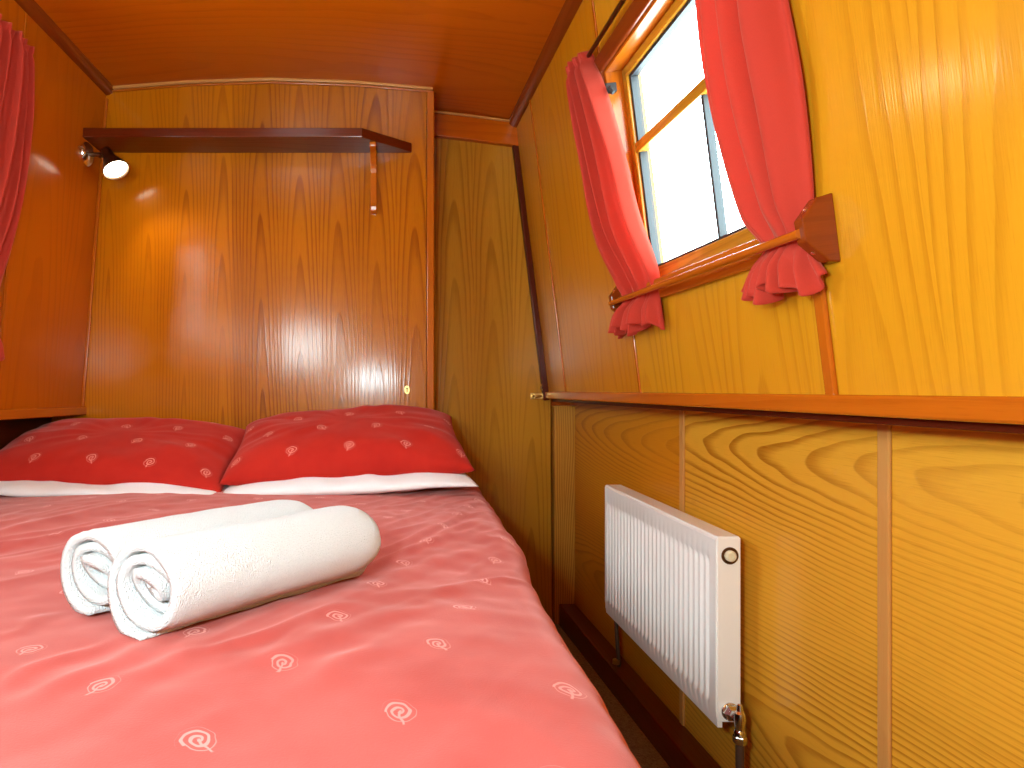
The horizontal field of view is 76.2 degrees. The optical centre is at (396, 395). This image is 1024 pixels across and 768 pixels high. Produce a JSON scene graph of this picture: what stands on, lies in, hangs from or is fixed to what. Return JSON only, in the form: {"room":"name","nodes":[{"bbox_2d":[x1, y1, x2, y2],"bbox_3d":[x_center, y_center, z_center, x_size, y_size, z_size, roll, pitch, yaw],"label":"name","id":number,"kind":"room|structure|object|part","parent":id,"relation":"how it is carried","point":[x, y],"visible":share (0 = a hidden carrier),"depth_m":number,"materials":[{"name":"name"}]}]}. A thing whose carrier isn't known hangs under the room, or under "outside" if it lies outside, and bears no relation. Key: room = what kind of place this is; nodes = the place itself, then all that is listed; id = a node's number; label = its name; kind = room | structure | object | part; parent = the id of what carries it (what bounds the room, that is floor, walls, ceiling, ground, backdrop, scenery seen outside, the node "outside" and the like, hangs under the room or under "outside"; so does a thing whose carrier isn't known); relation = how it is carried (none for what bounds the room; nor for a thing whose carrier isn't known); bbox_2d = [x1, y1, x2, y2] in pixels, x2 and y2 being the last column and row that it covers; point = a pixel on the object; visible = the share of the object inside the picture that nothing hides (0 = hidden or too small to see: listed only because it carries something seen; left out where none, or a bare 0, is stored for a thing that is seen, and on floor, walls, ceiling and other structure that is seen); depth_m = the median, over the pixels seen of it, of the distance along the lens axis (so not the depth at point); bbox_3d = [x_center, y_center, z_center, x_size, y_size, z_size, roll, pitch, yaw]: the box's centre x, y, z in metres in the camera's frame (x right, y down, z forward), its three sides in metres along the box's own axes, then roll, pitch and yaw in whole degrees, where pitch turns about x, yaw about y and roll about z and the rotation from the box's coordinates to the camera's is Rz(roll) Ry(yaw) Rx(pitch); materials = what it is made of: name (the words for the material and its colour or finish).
{"room":"ship interior","nodes":[
{"label":"ship interior","id":0,"kind":"room"},
{"bbox_2d":[0,0,105,449],"bbox_3d":[-1.159,-0.114,0.788,0.241,2.048,3.077,0,0,0],"label":"wall","id":1,"kind":"structure","parent":0,"point":[50,267],"depth_m":2.02,"materials":[{"name":"brown wood"}]},
{"bbox_2d":[0,13,27,368],"bbox_3d":[-1.084,-0.526,1.800,0.090,1.099,0.010,0,0,0],"label":"trim","id":2,"kind":"structure","parent":1,"relation":"attached to","point":[26,14],"depth_m":1.80,"materials":[{"name":"red wood"}]},
{"bbox_3d":[-1.260,0.470,0.788,0.040,0.880,3.077,0,0,0],"label":"panel","id":3,"kind":"part","parent":1,"relation":"part of","materials":[{"name":"brown wood"}]},
{"bbox_2d":[0,407,86,419],"bbox_3d":[-1.196,0.053,0.773,0.168,0.030,3.047,0,0,0],"label":"trim","id":4,"kind":"structure","parent":1,"relation":"attached to","point":[5,414],"depth_m":2.00,"materials":[{"name":"red wood"}]},
{"bbox_2d":[14,0,112,95],"bbox_3d":[-1.032,-1.100,0.773,0.036,0.044,3.047,0,0,0],"label":"trim","id":5,"kind":"structure","parent":1,"relation":"attached to","point":[30,7],"depth_m":1.97,"materials":[{"name":"brown wood"}]},
{"bbox_2d":[78,141,129,179],"bbox_3d":[-0.989,-0.803,2.174,0.155,0.127,0.103,0,0,0],"label":"reading lamp","id":6,"kind":"object","parent":1,"relation":"attached to","point":[114,167],"visible":1,"depth_m":2.16,"materials":[{"name":"silver metal"}]},
{"bbox_3d":[-1.027,-0.823,2.185,0.040,0.022,0.020,0,0,0],"label":"arm","id":7,"kind":"part","parent":6,"relation":"part of","materials":[{"name":"brown metal"}]},
{"bbox_3d":[-0.960,-0.793,2.166,0.097,0.108,0.088,0,0,0],"label":"lamp shade","id":8,"kind":"part","parent":6,"relation":"part of","materials":[{"name":"brown metal"}]},
{"bbox_3d":[-0.954,-0.776,2.168,0.070,0.058,0.079,0,0,0],"label":"bulb","id":9,"kind":"part","parent":6,"relation":"part of","materials":[{"name":"white glass"}]},
{"bbox_2d":[52,84,425,429],"bbox_3d":[-0.573,-0.134,2.312,1.355,2.028,0.030,0,0,0],"label":"wall","id":10,"kind":"structure","parent":0,"point":[238,290],"depth_m":2.30,"materials":[{"name":"brown wood"}]},
{"bbox_2d":[81,98,108,406],"bbox_3d":[-1.082,-0.513,2.292,0.096,1.104,0.010,0,0,0],"label":"trim","id":11,"kind":"structure","parent":10,"relation":"attached to","point":[106,99],"depth_m":2.29,"materials":[{"name":"red wood"}]},
{"bbox_2d":[83,128,411,213],"bbox_3d":[-0.507,-0.778,2.226,1.118,0.252,0.142,0,0,0],"label":"wall shelf","id":12,"kind":"object","parent":10,"relation":"attached to","point":[119,140],"visible":0.98,"depth_m":2.20,"materials":[{"name":"brown wood"}]},
{"bbox_2d":[112,78,432,92],"bbox_3d":[-0.453,-1.114,2.291,1.165,0.056,0.012,0,0,0],"label":"trim","id":13,"kind":"structure","parent":10,"relation":"attached to","point":[242,81],"depth_m":2.29,"materials":[{"name":"red wood"}]},
{"bbox_2d":[404,385,409,393],"bbox_3d":[0.036,-0.022,2.296,0.021,0.033,0.006,0,0,0],"label":"plate","id":14,"kind":"object","parent":10,"relation":"attached to","point":[407,388],"visible":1,"depth_m":2.29,"materials":[{"name":"gold metal"}]},
{"bbox_2d":[427,92,433,409],"bbox_3d":[0.120,-0.105,2.306,0.026,1.970,0.030,0,0,0],"label":"trim","id":15,"kind":"structure","parent":10,"relation":"attached to","point":[430,95],"depth_m":2.29,"materials":[{"name":"red wood"}]},
{"bbox_2d":[35,0,564,118],"bbox_3d":[-0.249,-1.079,0.900,1.902,0.180,3.400,0,0,0],"label":"ceiling","id":16,"kind":"structure","parent":0,"point":[477,57],"depth_m":2.00,"materials":[{"name":"brown wood"}]},
{"bbox_2d":[426,93,426,407],"bbox_3d":[0.109,-0.115,2.410,0.018,1.990,0.179,0,0,0],"label":"wall","id":17,"kind":"structure","parent":0,"point":[426,93],"depth_m":2.32,"materials":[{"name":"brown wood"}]},
{"bbox_2d":[550,399,569,405],"bbox_3d":[0.520,-0.110,2.541,0.860,2.080,0.038,0,0,0],"label":"wall","id":18,"kind":"structure","parent":0,"point":[551,400],"depth_m":2.52,"materials":[{"name":"brown wood"}]},
{"bbox_2d":[434,110,518,146],"bbox_3d":[0.294,-1.042,2.489,0.352,0.153,0.062,0,0,0],"label":"trim","id":19,"kind":"structure","parent":18,"relation":"attached to","point":[447,125],"depth_m":2.47,"materials":[{"name":"brown wood"}]},
{"bbox_2d":[434,138,551,619],"bbox_3d":[0.362,-0.072,2.492,0.484,1.896,0.056,0,0,0],"label":"door","id":20,"kind":"structure","parent":18,"relation":"in","point":[487,375],"depth_m":2.49,"materials":[{"name":"brown wood"}]},
{"bbox_2d":[551,406,574,623],"bbox_3d":[0.646,0.459,2.491,0.080,0.842,0.058,0,0,0],"label":"trim","id":21,"kind":"structure","parent":18,"relation":"attached to","point":[562,417],"depth_m":2.46,"materials":[{"name":"brown wood"}]},
{"bbox_2d":[555,624,669,767],"bbox_3d":[-0.200,0.910,0.900,2.300,0.060,3.500,0,0,0],"label":"floor","id":22,"kind":"structure","parent":0,"point":[647,756],"depth_m":1.73,"materials":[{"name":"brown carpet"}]},
{"bbox_3d":[-0.530,0.607,1.292,1.390,0.545,1.985,0,0,0],"label":"bed","id":23,"kind":"object","parent":22,"relation":"on","visible":0},
{"bbox_2d":[0,487,640,767],"bbox_3d":[-0.454,0.475,1.247,1.543,0.452,2.054,0,0,0],"label":"duvet","id":24,"kind":"object","parent":23,"relation":"on","point":[444,652],"visible":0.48,"depth_m":0.62,"materials":[{"name":"fabric"}]},
{"bbox_2d":[0,480,229,496],"bbox_3d":[-0.850,0.249,1.930,0.757,0.078,0.489,0,0,0],"label":"pillow","id":25,"kind":"object","parent":24,"relation":"on","point":[23,488],"visible":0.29,"depth_m":1.72,"materials":[{"name":"white fabric"}]},
{"bbox_2d":[0,417,245,491],"bbox_3d":[-0.846,0.176,1.975,0.758,0.215,0.464,0,0,0],"label":"pillow","id":26,"kind":"object","parent":25,"relation":"on","point":[95,451],"visible":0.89,"depth_m":1.83,"materials":[{"name":"fabric"}]},
{"bbox_2d":[60,500,312,614],"bbox_3d":[-0.262,0.211,0.899,0.111,0.102,0.360,0,0,41],"label":"rolled towel","id":27,"kind":"object","parent":24,"relation":"on","point":[87,558],"visible":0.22,"depth_m":0.79,"materials":[{"name":"white fabric"}]},
{"bbox_2d":[107,506,380,640],"bbox_3d":[-0.169,0.210,0.821,0.111,0.105,0.359,0,0,42],"label":"rolled towel","id":28,"kind":"object","parent":24,"relation":"on","point":[156,586],"visible":1,"depth_m":0.74,"materials":[{"name":"white fabric"}]},
{"bbox_2d":[223,473,478,494],"bbox_3d":[-0.138,0.240,1.955,0.721,0.086,0.484,0,0,0],"label":"pillow","id":29,"kind":"object","parent":24,"relation":"on","point":[367,483],"visible":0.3,"depth_m":1.75,"materials":[{"name":"white fabric"}]},
{"bbox_2d":[218,404,474,485],"bbox_3d":[-0.150,0.144,2.005,0.720,0.231,0.449,0,0,-3],"label":"pillow","id":30,"kind":"object","parent":29,"relation":"on","point":[384,440],"visible":0.84,"depth_m":1.83,"materials":[{"name":"fabric"}]},
{"bbox_2d":[517,0,1023,767],"bbox_3d":[0.629,-0.073,0.905,0.270,2.048,3.318,0,0,-1],"label":"wall","id":31,"kind":"structure","parent":0,"point":[915,108],"depth_m":0.90,"materials":[{"name":"brown wood"}]},
{"bbox_2d":[512,145,549,399],"bbox_3d":[0.516,-0.498,2.481,0.149,1.030,0.022,0,0,0],"label":"trim","id":32,"kind":"structure","parent":31,"relation":"attached to","point":[515,149],"depth_m":2.47,"materials":[{"name":"brown wood"}]},
{"bbox_2d":[509,0,582,127],"bbox_3d":[0.488,-1.037,0.870,0.036,0.085,3.241,0,0,-1],"label":"trim","id":33,"kind":"structure","parent":31,"relation":"attached to","point":[570,8],"depth_m":1.96,"materials":[{"name":"brown wood"}]},
{"bbox_2d":[529,100,565,391],"bbox_3d":[0.526,-0.530,2.235,0.133,1.058,0.009,0,0,0],"label":"trim","id":34,"kind":"structure","parent":31,"relation":"attached to","point":[529,100],"depth_m":2.23,"materials":[{"name":"red wood"}]},
{"bbox_3d":[0.548,-0.543,2.076,0.168,1.108,0.972,0,0,-1],"label":"panel","id":35,"kind":"part","parent":31,"relation":"part of","materials":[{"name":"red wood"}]},
{"bbox_2d":[591,0,640,391],"bbox_3d":[0.542,-0.522,1.592,0.133,1.058,0.010,0,0,0],"label":"trim","id":36,"kind":"structure","parent":31,"relation":"attached to","point":[592,1],"depth_m":1.59,"materials":[{"name":"red wood"}]},
{"bbox_3d":[0.715,0.435,2.070,0.040,0.972,0.981,0,0,-1],"label":"panel","id":37,"kind":"part","parent":31,"relation":"part of","materials":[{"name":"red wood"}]},
{"bbox_2d":[559,604,721,767],"bbox_3d":[0.694,0.880,0.856,0.062,0.162,3.214,0,0,-1],"label":"baseboard","id":38,"kind":"structure","parent":31,"relation":"attached to","point":[673,741],"depth_m":1.75,"materials":[{"name":"brown wood"}]},
{"bbox_2d":[586,0,762,297],"bbox_3d":[0.574,-0.541,1.269,0.192,0.664,0.977,0,0,-1],"label":"window","id":39,"kind":"structure","parent":31,"relation":"in","point":[646,26],"depth_m":1.40,"materials":[{"name":"red wood"}]},
{"bbox_3d":[0.496,-0.852,1.267,0.034,0.042,0.977,0,0,-1],"label":"curtain rail","id":40,"kind":"part","parent":39,"relation":"part of","materials":[{"name":"brown wood"}]},
{"bbox_2d":[565,51,664,338],"bbox_3d":[0.510,-0.505,1.552,0.141,0.732,0.344,0,0,0],"label":"curtain","id":41,"kind":"object","parent":39,"relation":"hanging from","point":[622,241],"visible":0.94,"depth_m":1.52,"materials":[{"name":"red fabric"}]},
{"bbox_3d":[0.544,-0.528,1.281,0.088,0.625,0.659,0,0,-1],"label":"casing","id":42,"kind":"part","parent":39,"relation":"part of","materials":[{"name":"brown wood"}]},
{"bbox_3d":[0.616,-0.252,1.276,0.107,0.036,0.640,0,0,-1],"label":"sill","id":43,"kind":"part","parent":39,"relation":"part of","materials":[{"name":"red wood"}]},
{"bbox_2d":[695,0,826,304],"bbox_3d":[0.530,-0.501,0.973,0.126,0.725,0.206,0,0,0],"label":"curtain","id":44,"kind":"object","parent":39,"relation":"hanging from","point":[751,64],"visible":0.95,"depth_m":0.93,"materials":[{"name":"red fabric"}]},
{"bbox_2d":[605,485,746,767],"bbox_3d":[0.666,0.541,1.557,0.084,0.558,0.682,0,0,-1],"label":"radiator","id":45,"kind":"object","parent":31,"relation":"attached to","point":[672,576],"visible":1,"depth_m":1.43,"materials":[{"name":"metal"}]},
{"bbox_3d":[0.656,0.462,1.266,0.046,0.364,0.003,0,0,0],"label":"panel","id":46,"kind":"part","parent":45,"relation":"part of","materials":[{"name":"metal"}]},
{"bbox_2d":[721,547,738,563],"bbox_3d":[0.657,0.315,1.265,0.034,0.034,0.006,0,0,-1],"label":"cap","id":47,"kind":"object","parent":45,"relation":"attached to","point":[729,555],"depth_m":1.26,"materials":[{"name":"brown metal"}]},
{"bbox_2d":[679,410,684,725],"bbox_3d":[0.704,0.435,1.580,0.006,0.812,0.020,0,0,0],"label":"trim","id":48,"kind":"structure","parent":31,"relation":"attached to","point":[681,413],"depth_m":1.57,"materials":[{"name":"brown wood"}]},
{"bbox_2d":[608,193,839,311],"bbox_3d":[0.565,-0.234,1.238,0.057,0.103,0.742,0,0,-1],"label":"curtain rod","id":49,"kind":"object","parent":31,"relation":"attached to","point":[815,232],"visible":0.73,"depth_m":0.88,"materials":[{"name":"red wood"}]},
{"bbox_3d":[0.543,-0.227,1.238,0.014,0.022,0.722,0,0,-1],"label":"rod","id":50,"kind":"part","parent":49,"relation":"part of","materials":[{"name":"red wood"}]},
{"bbox_2d":[545,391,1023,433],"bbox_3d":[0.700,0.012,0.874,0.174,0.060,3.252,0,0,-1],"label":"trim","id":51,"kind":"structure","parent":31,"relation":"attached to","point":[983,409],"depth_m":0.86,"materials":[{"name":"red wood"}]},
{"bbox_2d":[813,264,838,394],"bbox_3d":[0.609,-0.089,0.912,0.033,0.209,0.020,0,0,0],"label":"trim","id":52,"kind":"structure","parent":31,"relation":"attached to","point":[820,298],"depth_m":0.91,"materials":[{"name":"red wood"}]},
{"bbox_3d":[0.756,0.456,0.415,0.040,0.989,2.332,0,0,-1],"label":"panel","id":53,"kind":"part","parent":31,"relation":"part of","materials":[{"name":"brown wood"}]},
{"bbox_2d":[877,424,891,767],"bbox_3d":[0.720,0.443,0.945,0.006,0.812,0.022,0,0,0],"label":"trim","id":54,"kind":"structure","parent":31,"relation":"attached to","point":[884,432],"depth_m":0.94,"materials":[{"name":"brown wood"}]},
{"bbox_3d":[-1.037,-0.951,1.247,0.034,0.030,1.097,0,0,0],"label":"rail","id":55,"kind":"object","parent":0,"visible":0},
{"bbox_2d":[0,13,34,360],"bbox_3d":[-1.049,-0.527,1.565,0.132,0.882,0.472,0,0,0],"label":"curtain","id":56,"kind":"object","parent":55,"relation":"hanging from","point":[17,63],"visible":1,"depth_m":1.69,"materials":[{"name":"red fabric"}]}
]}

